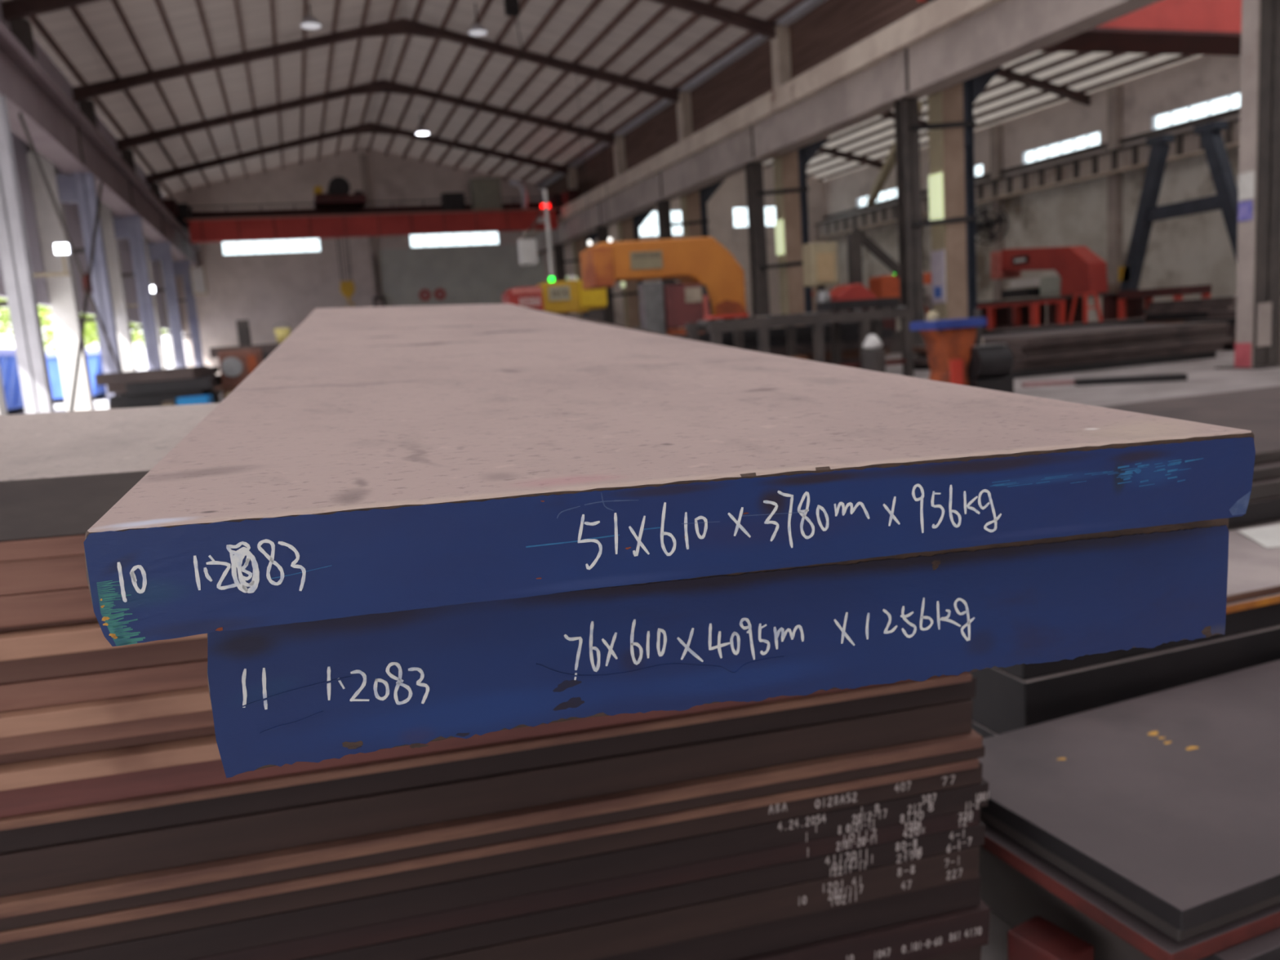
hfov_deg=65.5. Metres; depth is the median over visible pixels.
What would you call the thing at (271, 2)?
roof purlin
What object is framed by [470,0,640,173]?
roof purlin
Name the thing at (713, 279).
saw
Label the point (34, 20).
roof purlin
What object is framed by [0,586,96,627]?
steel plate
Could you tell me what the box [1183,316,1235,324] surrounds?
steel plate
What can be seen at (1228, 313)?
steel plate
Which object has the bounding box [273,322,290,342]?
bucket
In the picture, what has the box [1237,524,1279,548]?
paper sheet
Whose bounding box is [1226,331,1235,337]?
steel plate
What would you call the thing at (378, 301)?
electrical panel
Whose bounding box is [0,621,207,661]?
steel plate
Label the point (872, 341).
plastic bag
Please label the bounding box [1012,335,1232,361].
steel plate
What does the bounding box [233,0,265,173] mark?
roof purlin
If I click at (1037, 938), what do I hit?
support block
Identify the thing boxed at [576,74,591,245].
lamp
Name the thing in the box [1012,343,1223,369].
steel plate
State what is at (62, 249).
floodlight
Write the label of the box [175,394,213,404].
plastic crate
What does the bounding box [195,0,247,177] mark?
roof purlin
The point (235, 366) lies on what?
machine
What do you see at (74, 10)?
roof purlin
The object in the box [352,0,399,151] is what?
roof purlin
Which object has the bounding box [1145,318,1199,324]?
steel plate
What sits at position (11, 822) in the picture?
steel plate
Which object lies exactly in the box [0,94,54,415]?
steel column
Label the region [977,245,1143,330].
saw
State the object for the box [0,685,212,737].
steel plate
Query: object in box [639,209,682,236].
window
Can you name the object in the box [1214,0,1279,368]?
steel column
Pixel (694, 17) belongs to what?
roof purlin
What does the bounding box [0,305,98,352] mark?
leafy tree
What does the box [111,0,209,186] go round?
roof purlin
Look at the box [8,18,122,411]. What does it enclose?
steel column
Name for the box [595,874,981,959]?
steel plate
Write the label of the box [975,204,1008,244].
wall fan
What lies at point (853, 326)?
steel plate
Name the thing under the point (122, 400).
steel plate
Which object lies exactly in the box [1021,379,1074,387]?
bar
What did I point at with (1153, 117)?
window
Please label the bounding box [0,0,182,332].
wall
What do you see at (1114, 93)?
pilaster
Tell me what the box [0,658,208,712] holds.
steel plate
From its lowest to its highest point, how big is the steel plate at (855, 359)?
0.134 m
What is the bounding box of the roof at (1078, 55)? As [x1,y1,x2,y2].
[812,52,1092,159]
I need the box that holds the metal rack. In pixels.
[684,306,914,377]
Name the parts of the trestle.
leg, leg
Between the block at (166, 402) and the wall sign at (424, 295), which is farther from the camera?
the wall sign at (424, 295)
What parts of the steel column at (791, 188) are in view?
lamp panel, post, concrete leg, leg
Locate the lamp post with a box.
[517,188,554,277]
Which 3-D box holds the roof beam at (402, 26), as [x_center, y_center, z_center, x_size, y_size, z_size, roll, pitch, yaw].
[-6.195,-11.007,26.149,15.763,2.099,0.200,-7,9,-18]
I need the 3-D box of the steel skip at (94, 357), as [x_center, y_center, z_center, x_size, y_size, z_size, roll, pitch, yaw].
[-18.758,-3.444,33.038,2.709,1.570,6.100,-7,9,-18]
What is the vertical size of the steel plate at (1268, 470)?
0.029 m
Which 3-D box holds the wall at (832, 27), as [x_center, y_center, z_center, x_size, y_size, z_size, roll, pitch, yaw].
[5.614,-8.439,17.183,0.140,2.650,60.600,-7,9,-18]
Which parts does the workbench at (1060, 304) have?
leg, leg, leg, leg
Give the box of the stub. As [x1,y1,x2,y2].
[235,320,252,346]
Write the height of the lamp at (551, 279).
0.100 m
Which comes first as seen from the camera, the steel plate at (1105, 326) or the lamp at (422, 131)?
the steel plate at (1105, 326)
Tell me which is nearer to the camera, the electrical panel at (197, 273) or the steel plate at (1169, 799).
the steel plate at (1169, 799)
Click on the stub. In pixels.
(242, 326)
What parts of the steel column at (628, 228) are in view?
post, lamp panel, concrete leg, leg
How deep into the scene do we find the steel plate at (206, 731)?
0.98 m
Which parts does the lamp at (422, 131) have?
lamp shade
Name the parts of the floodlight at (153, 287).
arm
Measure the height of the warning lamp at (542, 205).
0.160 m
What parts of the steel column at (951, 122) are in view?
lamp panel, concrete leg, leg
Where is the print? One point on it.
(937, 290)
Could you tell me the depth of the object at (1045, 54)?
38.81 m
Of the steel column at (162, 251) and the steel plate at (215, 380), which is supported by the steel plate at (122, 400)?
the steel plate at (215, 380)
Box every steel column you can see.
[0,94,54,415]
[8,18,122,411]
[78,99,162,371]
[120,149,186,368]
[149,182,204,368]
[553,167,597,317]
[596,136,655,327]
[656,91,725,329]
[744,25,829,328]
[893,65,1002,358]
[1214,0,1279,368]
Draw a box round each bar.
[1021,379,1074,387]
[1074,373,1187,386]
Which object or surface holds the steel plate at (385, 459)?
on the steel plate at (317, 691)
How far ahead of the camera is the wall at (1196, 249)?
33.32 m
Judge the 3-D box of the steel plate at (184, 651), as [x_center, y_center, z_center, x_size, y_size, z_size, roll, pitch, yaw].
[-0.601,0.122,1.194,1.935,0.115,0.520,-6,9,-15]
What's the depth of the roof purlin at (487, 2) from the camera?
30.14 m
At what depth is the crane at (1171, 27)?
17.43 m
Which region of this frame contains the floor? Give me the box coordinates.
[219,350,1279,959]
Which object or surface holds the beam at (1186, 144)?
attached to the wall
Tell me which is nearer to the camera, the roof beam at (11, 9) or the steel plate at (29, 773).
the steel plate at (29, 773)
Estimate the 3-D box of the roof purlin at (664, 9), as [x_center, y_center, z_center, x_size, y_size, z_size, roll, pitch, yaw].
[3.033,-10.056,16.076,0.070,0.143,60.580,-7,9,-18]
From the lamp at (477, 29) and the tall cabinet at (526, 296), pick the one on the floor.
the tall cabinet at (526, 296)
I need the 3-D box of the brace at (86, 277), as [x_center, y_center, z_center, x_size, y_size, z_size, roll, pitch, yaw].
[-9.110,-3.236,16.395,0.080,4.173,5.802,-7,9,-18]
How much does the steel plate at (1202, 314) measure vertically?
0.124 m
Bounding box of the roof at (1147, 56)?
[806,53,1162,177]
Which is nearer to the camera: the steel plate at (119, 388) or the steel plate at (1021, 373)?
the steel plate at (1021, 373)
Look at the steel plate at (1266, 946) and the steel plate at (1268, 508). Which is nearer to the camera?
the steel plate at (1266, 946)
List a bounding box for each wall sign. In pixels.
[418,288,431,301]
[434,288,445,300]
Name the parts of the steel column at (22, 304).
concrete leg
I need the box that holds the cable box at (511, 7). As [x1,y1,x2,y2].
[503,0,521,62]
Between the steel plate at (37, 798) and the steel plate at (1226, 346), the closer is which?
the steel plate at (37, 798)
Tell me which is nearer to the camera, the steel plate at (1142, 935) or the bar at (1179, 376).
the steel plate at (1142, 935)
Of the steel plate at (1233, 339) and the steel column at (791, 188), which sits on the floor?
the steel column at (791, 188)
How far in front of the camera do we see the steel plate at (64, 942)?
1.10 m
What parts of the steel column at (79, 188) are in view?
post, concrete leg, head plate, leg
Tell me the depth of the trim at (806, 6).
26.96 m
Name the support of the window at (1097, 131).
in the wall at (1196, 249)
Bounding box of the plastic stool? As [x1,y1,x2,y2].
[1068,292,1102,324]
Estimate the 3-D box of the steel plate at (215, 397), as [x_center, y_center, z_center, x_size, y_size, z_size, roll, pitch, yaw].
[-5.677,-0.909,12.124,0.922,0.123,1.900,-7,9,-18]
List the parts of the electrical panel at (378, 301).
door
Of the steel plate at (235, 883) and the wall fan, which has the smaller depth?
the steel plate at (235, 883)
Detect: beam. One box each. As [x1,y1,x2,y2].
[0,0,778,39]
[0,20,200,266]
[71,17,680,102]
[115,79,619,151]
[145,121,569,184]
[522,0,1160,255]
[814,117,1239,238]
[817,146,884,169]
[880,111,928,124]
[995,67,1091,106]
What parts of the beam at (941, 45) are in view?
splice plate, splice plate, splice plate, splice plate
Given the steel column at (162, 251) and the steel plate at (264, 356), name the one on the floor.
the steel column at (162, 251)
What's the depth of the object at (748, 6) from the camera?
27.52 m
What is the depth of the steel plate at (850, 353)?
15.57 m
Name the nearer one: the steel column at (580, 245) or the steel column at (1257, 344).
the steel column at (1257, 344)
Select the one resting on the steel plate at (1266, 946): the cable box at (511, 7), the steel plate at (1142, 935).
the steel plate at (1142, 935)
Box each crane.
[160,176,578,307]
[1037,0,1241,56]
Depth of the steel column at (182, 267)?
36.31 m
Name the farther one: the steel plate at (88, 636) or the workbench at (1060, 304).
the workbench at (1060, 304)
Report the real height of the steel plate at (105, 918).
0.098 m
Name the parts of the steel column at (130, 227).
post, concrete leg, head plate, leg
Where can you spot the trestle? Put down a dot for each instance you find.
(1226, 198)
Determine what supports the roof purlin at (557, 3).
attached to the ceiling
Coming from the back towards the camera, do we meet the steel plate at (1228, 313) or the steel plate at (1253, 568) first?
the steel plate at (1228, 313)
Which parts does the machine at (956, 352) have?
knob, leg, post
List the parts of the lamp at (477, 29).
lamp shade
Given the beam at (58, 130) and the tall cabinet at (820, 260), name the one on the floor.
the tall cabinet at (820, 260)
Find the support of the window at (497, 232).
in the wall at (267, 291)
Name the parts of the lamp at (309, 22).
lamp shade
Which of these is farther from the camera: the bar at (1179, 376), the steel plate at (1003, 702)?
the bar at (1179, 376)
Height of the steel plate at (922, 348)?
0.086 m
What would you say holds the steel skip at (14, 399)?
on the yard
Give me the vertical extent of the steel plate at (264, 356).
0.160 m
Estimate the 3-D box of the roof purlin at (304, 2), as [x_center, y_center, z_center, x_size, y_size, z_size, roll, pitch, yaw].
[-4.460,-9.789,13.518,0.070,0.143,60.580,-7,9,-18]
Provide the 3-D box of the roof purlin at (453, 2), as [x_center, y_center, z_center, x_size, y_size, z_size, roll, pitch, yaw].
[-1.140,-10.529,14.574,0.070,0.143,60.580,-7,9,-18]
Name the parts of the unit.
motor, tank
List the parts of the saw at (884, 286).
arm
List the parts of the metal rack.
leg, rail, leg, leg, leg, leg, rail, leg, leg, leg, leg, leg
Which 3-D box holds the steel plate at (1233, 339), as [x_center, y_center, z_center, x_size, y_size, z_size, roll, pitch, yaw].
[10.697,-2.333,15.808,3.407,0.094,1.500,-7,9,-20]
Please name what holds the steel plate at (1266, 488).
on the steel plate at (1268, 508)
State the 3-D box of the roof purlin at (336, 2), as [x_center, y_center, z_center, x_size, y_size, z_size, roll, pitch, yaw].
[-3.774,-10.039,13.724,0.070,0.143,60.580,-7,9,-18]
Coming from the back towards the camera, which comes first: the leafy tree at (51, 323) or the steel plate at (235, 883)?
the leafy tree at (51, 323)
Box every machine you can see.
[217,348,262,399]
[910,308,1013,392]
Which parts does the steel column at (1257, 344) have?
plate, grey panel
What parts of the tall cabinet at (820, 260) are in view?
door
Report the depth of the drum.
13.77 m
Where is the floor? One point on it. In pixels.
(1203, 378)
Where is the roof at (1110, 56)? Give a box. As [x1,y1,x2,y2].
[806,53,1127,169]
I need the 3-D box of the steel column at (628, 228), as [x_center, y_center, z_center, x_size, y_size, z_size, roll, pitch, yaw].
[-0.364,-8.167,35.220,2.250,7.600,0.630,-7,9,-18]
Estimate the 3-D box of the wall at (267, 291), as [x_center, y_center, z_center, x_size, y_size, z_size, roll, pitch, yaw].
[-4.874,-10.437,45.703,30.300,9.600,0.270,-7,9,-18]
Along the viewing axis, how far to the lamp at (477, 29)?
24.21 m
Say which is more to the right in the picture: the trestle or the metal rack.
the trestle
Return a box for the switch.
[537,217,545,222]
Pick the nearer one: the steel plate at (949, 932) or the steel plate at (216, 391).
the steel plate at (949, 932)
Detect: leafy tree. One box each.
[0,297,13,346]
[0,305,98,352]
[38,306,139,349]
[81,313,168,353]
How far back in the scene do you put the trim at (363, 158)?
42.94 m
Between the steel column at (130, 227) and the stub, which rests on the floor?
the steel column at (130, 227)
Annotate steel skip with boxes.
[0,348,25,414]
[45,349,106,404]
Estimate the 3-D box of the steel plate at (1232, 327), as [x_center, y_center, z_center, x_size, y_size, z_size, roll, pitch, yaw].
[10.591,-2.497,15.603,3.480,0.094,1.500,-7,9,-18]
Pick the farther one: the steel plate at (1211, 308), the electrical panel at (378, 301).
the electrical panel at (378, 301)
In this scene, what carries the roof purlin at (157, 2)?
attached to the ceiling
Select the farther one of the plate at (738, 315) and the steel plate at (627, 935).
the plate at (738, 315)
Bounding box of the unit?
[815,283,876,324]
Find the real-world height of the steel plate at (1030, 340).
0.094 m
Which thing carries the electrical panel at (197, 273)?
attached to the steel column at (182, 267)
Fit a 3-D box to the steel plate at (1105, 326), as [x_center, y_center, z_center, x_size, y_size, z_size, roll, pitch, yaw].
[6.685,-2.394,16.348,3.711,0.086,1.300,-7,9,-19]
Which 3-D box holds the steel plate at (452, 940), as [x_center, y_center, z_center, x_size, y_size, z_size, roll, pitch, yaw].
[-0.569,0.492,1.260,1.975,0.117,0.491,-6,9,-15]
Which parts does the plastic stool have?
leg, leg, seat, leg, leg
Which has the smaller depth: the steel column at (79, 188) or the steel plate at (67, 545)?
the steel plate at (67, 545)
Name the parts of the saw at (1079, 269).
leg, name plate, leg, arm, leg, leg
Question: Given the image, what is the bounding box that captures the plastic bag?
[862,333,882,348]
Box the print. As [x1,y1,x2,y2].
[933,286,942,297]
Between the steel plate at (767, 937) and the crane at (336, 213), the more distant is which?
the crane at (336, 213)
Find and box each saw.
[536,275,607,321]
[579,236,752,335]
[868,272,931,353]
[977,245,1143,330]
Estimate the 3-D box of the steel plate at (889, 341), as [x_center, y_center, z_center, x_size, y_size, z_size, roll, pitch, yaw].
[2.314,-2.047,15.609,3.283,0.134,0.950,-7,9,-20]
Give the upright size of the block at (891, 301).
0.128 m
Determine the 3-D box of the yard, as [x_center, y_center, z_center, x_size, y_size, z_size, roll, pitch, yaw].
[-60.627,0.541,32.377,85.700,0.180,180.000,-7,9,-18]
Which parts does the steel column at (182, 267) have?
post, concrete leg, head plate, leg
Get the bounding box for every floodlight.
[33,242,71,276]
[127,285,155,306]
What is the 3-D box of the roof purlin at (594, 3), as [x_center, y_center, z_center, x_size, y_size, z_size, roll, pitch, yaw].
[1.642,-10.214,15.575,0.070,0.143,60.580,-7,9,-18]
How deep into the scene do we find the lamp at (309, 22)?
22.82 m
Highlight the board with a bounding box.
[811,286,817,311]
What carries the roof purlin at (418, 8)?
on the roof frame
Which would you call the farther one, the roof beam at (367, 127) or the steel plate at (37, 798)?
the roof beam at (367, 127)
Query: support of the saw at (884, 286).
on the floor
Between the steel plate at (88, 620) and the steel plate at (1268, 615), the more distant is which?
the steel plate at (1268, 615)
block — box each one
[161,400,175,405]
[816,297,899,311]
[1007,915,1093,959]
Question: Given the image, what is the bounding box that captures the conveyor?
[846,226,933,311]
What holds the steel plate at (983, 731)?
on the floor
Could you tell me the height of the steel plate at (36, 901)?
0.104 m
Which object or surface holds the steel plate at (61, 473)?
on the steel plate at (67, 545)
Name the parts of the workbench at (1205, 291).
leg, leg, leg, leg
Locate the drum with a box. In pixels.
[859,348,885,372]
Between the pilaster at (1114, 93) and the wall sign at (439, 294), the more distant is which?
the wall sign at (439, 294)
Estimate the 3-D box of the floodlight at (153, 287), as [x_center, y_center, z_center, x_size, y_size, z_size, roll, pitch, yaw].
[-13.873,-5.097,27.617,0.820,0.550,0.105,-7,9,-18]
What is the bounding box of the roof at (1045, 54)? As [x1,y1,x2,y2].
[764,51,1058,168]
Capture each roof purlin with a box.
[28,15,172,196]
[69,6,191,191]
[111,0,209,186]
[154,0,228,182]
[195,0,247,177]
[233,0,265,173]
[269,0,284,168]
[299,0,306,164]
[317,0,339,159]
[335,0,369,155]
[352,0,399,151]
[367,0,423,151]
[385,0,457,155]
[402,0,492,159]
[419,0,528,162]
[436,0,564,166]
[453,0,601,169]
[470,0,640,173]
[487,4,671,177]
[503,0,720,180]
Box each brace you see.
[18,111,120,411]
[866,101,922,206]
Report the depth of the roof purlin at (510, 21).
29.92 m
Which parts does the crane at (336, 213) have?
motor, handrail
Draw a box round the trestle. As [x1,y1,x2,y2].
[1118,120,1238,291]
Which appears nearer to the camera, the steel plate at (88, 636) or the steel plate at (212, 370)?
the steel plate at (88, 636)
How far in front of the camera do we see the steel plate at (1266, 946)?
1.19 m
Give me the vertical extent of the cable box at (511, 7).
1.821 m
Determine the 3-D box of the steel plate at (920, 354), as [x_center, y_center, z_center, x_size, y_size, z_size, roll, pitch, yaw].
[6.596,-2.224,16.497,3.740,0.086,1.300,-7,9,-18]
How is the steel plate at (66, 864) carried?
on the steel plate at (36, 901)
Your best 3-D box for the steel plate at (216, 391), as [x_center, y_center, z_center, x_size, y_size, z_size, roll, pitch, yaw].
[-8.398,-1.480,17.879,1.263,0.134,4.600,-7,9,-17]
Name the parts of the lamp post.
arm, post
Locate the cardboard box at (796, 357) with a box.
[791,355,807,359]
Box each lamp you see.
[300,4,321,29]
[415,113,429,134]
[467,2,487,35]
[541,203,550,208]
[549,276,554,281]
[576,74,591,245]
[598,83,612,241]
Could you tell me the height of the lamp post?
4.600 m
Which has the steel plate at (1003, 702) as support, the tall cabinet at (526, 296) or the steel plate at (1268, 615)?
the steel plate at (1268, 615)
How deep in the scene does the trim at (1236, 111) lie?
33.37 m
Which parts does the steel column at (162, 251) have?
post, head plate, concrete leg, leg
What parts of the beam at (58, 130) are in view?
splice plate, splice plate, splice plate, splice plate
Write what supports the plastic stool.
on the steel plate at (1139, 320)
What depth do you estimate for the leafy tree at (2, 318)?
34.36 m
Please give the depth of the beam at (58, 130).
17.93 m
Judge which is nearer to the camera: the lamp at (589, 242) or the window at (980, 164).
the lamp at (589, 242)
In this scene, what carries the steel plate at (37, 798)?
on the steel plate at (36, 901)
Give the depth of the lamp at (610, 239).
29.60 m
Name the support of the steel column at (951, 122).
on the floor
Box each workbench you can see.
[977,299,1066,329]
[1116,284,1212,319]
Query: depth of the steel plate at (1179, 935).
1.24 m
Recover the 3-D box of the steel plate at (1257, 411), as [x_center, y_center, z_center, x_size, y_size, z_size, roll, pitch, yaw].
[2.453,-0.257,3.470,4.350,0.029,1.220,-7,9,-18]
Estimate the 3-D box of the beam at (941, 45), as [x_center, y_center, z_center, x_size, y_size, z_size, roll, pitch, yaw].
[4.781,-7.299,17.012,0.600,1.330,60.550,-7,9,-18]
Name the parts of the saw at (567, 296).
name plate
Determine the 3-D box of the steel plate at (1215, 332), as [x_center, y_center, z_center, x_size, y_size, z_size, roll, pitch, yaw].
[6.311,-1.947,13.988,3.457,0.094,1.400,-7,9,-18]
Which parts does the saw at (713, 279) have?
name plate, control panel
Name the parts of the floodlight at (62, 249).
arm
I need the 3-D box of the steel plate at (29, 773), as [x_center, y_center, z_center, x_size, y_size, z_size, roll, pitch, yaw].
[-0.590,0.230,1.194,1.936,0.104,0.498,-6,9,-15]
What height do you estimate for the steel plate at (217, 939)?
0.124 m
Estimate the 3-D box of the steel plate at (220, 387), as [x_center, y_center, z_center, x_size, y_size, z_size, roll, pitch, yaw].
[-6.730,-1.747,17.311,1.175,0.160,2.800,-7,9,-20]
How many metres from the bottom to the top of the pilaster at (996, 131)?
7.600 m
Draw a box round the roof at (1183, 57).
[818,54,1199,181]
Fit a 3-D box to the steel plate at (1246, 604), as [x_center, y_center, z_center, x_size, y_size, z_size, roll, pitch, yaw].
[1.676,0.146,2.279,2.250,0.017,0.395,-7,9,-18]
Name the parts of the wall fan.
arm, blade, blade, motor, blade, blade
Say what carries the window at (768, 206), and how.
in the wall at (267, 291)
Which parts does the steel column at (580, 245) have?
post, concrete leg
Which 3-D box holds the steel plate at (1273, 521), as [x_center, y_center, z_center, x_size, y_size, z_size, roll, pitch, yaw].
[2.484,-0.028,3.461,4.350,0.175,1.310,-7,9,-18]
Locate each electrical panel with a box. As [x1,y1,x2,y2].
[189,266,208,294]
[373,254,385,306]
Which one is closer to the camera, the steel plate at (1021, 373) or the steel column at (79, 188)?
the steel plate at (1021, 373)
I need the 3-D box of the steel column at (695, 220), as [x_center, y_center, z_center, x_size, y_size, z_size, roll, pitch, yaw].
[1.633,-7.441,29.449,2.250,7.600,0.630,-7,9,-18]
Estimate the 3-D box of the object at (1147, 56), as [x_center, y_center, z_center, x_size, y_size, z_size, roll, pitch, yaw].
[18.093,-11.540,21.099,0.070,0.143,60.580,-7,9,-18]
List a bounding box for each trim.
[359,154,382,296]
[538,0,825,188]
[823,107,1239,219]
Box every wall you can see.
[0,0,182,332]
[164,146,829,374]
[544,0,928,197]
[824,55,1240,330]
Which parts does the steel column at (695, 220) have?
post, concrete leg, leg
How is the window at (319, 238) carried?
in the wall at (267, 291)
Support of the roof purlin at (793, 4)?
attached to the ceiling
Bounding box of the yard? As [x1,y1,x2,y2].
[11,395,108,414]
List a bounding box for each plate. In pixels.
[0,402,220,541]
[0,533,85,561]
[0,554,88,595]
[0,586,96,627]
[0,617,97,631]
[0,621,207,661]
[0,637,207,684]
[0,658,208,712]
[0,670,974,817]
[0,671,972,831]
[0,674,976,853]
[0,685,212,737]
[0,698,973,897]
[0,710,213,755]
[0,725,215,764]
[0,728,982,918]
[0,734,221,791]
[0,744,985,931]
[0,758,978,943]
[0,760,982,959]
[26,777,988,959]
[83,303,1255,646]
[94,365,208,385]
[106,373,216,393]
[108,387,214,408]
[108,388,221,408]
[119,394,220,408]
[125,374,222,395]
[189,807,980,959]
[207,518,1229,777]
[208,366,219,374]
[209,342,281,358]
[213,385,222,389]
[262,354,269,360]
[295,820,985,959]
[421,845,979,959]
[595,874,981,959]
[675,320,883,342]
[703,313,748,319]
[709,328,893,348]
[735,897,990,959]
[744,337,893,355]
[781,346,889,360]
[825,357,859,364]
[913,345,926,352]
[913,356,928,364]
[913,364,929,369]
[918,352,927,356]
[968,625,1279,734]
[971,720,997,738]
[977,659,1279,931]
[977,845,1152,959]
[979,809,1279,942]
[979,818,1279,959]
[981,846,1279,959]
[982,317,1145,335]
[982,321,1228,346]
[982,323,1163,337]
[995,602,1279,679]
[1004,351,1216,378]
[1007,328,1226,354]
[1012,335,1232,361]
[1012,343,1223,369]
[1101,386,1279,464]
[1143,303,1236,315]
[1145,311,1207,320]
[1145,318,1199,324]
[1147,295,1236,308]
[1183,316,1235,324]
[1207,310,1235,318]
[1223,324,1235,331]
[1223,337,1235,343]
[1223,343,1235,350]
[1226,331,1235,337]
[1226,522,1279,603]
[1226,592,1279,613]
[1228,496,1279,527]
[1228,518,1279,530]
[1248,477,1279,501]
[1252,461,1279,481]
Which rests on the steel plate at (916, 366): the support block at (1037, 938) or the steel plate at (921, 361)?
the steel plate at (921, 361)
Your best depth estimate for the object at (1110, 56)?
34.07 m
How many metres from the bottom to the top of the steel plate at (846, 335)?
0.134 m
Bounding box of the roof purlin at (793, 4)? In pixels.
[535,0,805,186]
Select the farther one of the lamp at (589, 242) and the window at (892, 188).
the window at (892, 188)
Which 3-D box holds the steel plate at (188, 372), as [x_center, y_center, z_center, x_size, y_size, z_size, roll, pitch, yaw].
[-5.760,-1.256,11.868,0.982,0.123,1.900,-7,9,-18]
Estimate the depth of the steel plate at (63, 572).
0.92 m
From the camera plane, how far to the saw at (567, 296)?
20.37 m
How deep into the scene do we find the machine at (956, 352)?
10.31 m
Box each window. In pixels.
[221,238,321,256]
[408,231,499,248]
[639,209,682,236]
[733,205,775,227]
[856,186,897,208]
[928,163,982,189]
[1022,130,1099,164]
[1151,91,1239,130]
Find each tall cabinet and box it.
[501,285,543,310]
[802,241,838,291]
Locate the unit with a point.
(856, 291)
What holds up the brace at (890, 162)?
attached to the ceiling
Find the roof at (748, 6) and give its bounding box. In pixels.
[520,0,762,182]
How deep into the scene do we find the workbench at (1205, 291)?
24.09 m
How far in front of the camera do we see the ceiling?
28.65 m
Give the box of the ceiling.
[2,0,1202,195]
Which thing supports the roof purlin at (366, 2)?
attached to the ceiling
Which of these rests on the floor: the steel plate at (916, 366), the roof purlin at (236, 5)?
the steel plate at (916, 366)
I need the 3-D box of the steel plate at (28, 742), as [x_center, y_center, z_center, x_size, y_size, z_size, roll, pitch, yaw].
[-0.591,0.191,1.210,1.926,0.110,0.525,-6,9,-15]
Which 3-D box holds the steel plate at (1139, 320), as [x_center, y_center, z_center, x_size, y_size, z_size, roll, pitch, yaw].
[10.049,-3.438,21.989,5.585,0.099,1.200,-7,9,-17]
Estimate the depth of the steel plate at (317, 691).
0.53 m
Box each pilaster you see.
[989,124,1004,301]
[1106,84,1122,292]
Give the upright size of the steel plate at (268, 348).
0.160 m
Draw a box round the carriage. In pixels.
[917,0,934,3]

